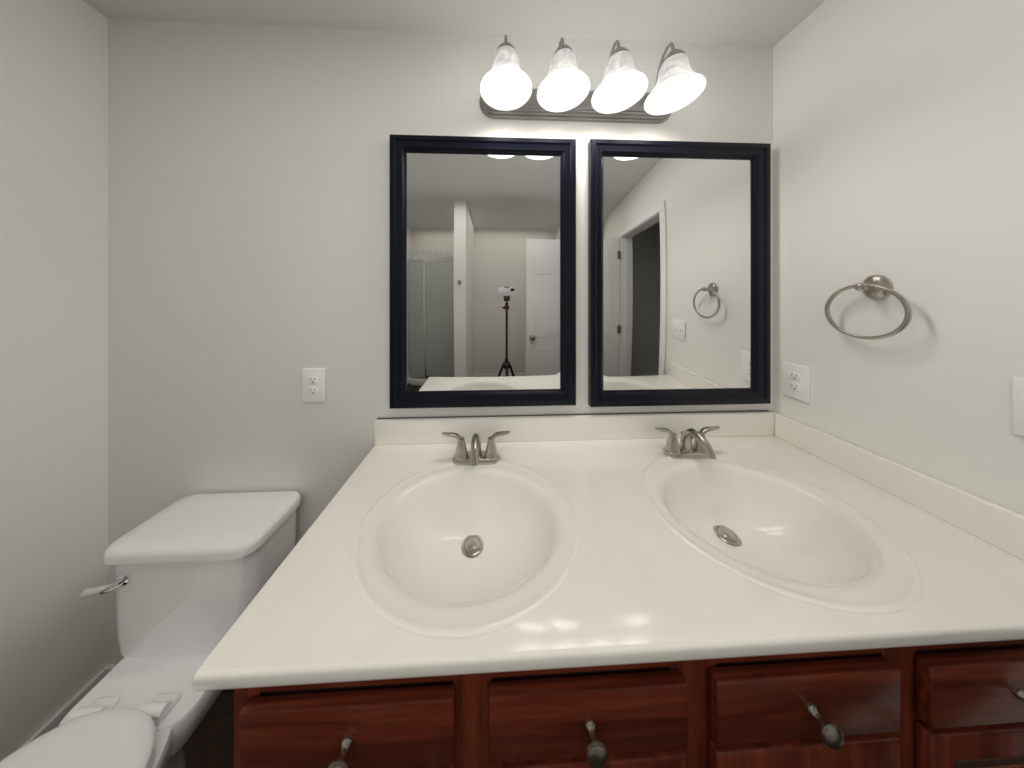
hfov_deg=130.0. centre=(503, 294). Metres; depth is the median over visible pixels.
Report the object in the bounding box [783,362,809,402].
outlet
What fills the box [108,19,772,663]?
wall
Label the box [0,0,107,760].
wall
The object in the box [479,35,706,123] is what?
sconce
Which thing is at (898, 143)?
wall
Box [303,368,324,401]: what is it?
outlet
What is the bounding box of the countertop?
[192,434,1023,689]
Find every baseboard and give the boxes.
[23,664,109,745]
[103,664,116,677]
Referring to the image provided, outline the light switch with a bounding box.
[1013,377,1023,436]
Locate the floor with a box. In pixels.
[184,689,233,767]
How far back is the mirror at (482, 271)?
0.91 m
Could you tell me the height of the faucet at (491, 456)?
0.102 m
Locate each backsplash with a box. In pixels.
[374,410,778,445]
[776,414,1023,557]
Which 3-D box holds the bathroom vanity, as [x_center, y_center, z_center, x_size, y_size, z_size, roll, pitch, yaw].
[0.320,1.009,0.650,1.524,0.845,0.575,0,0,-2]
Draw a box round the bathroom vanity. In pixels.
[193,638,1023,767]
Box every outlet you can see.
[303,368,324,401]
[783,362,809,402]
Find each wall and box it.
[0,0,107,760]
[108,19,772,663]
[773,0,1023,514]
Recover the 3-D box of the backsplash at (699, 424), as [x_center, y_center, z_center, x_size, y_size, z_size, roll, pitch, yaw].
[0.307,0.516,0.929,1.580,0.091,0.021,0,0,-2]
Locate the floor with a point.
(209, 743)
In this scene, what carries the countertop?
on the bathroom vanity
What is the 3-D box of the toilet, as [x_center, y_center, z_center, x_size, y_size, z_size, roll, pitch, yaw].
[-0.933,1.077,0.504,0.430,0.710,0.764,0,0,-2]
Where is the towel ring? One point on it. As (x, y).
(876, 286)
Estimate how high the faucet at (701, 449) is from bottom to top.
0.102 m
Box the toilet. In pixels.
[0,491,300,767]
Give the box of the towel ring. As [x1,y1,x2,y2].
[825,275,911,339]
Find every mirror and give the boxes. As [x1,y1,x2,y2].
[389,134,575,408]
[588,139,770,406]
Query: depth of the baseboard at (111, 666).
0.86 m
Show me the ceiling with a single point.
(765, 23)
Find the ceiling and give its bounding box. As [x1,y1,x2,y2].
[83,0,825,46]
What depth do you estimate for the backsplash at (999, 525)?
0.63 m
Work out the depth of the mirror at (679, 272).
0.94 m
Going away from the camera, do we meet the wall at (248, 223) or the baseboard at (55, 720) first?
the baseboard at (55, 720)
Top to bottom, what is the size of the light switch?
0.124 m
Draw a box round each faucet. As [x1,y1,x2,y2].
[441,430,510,465]
[655,425,720,459]

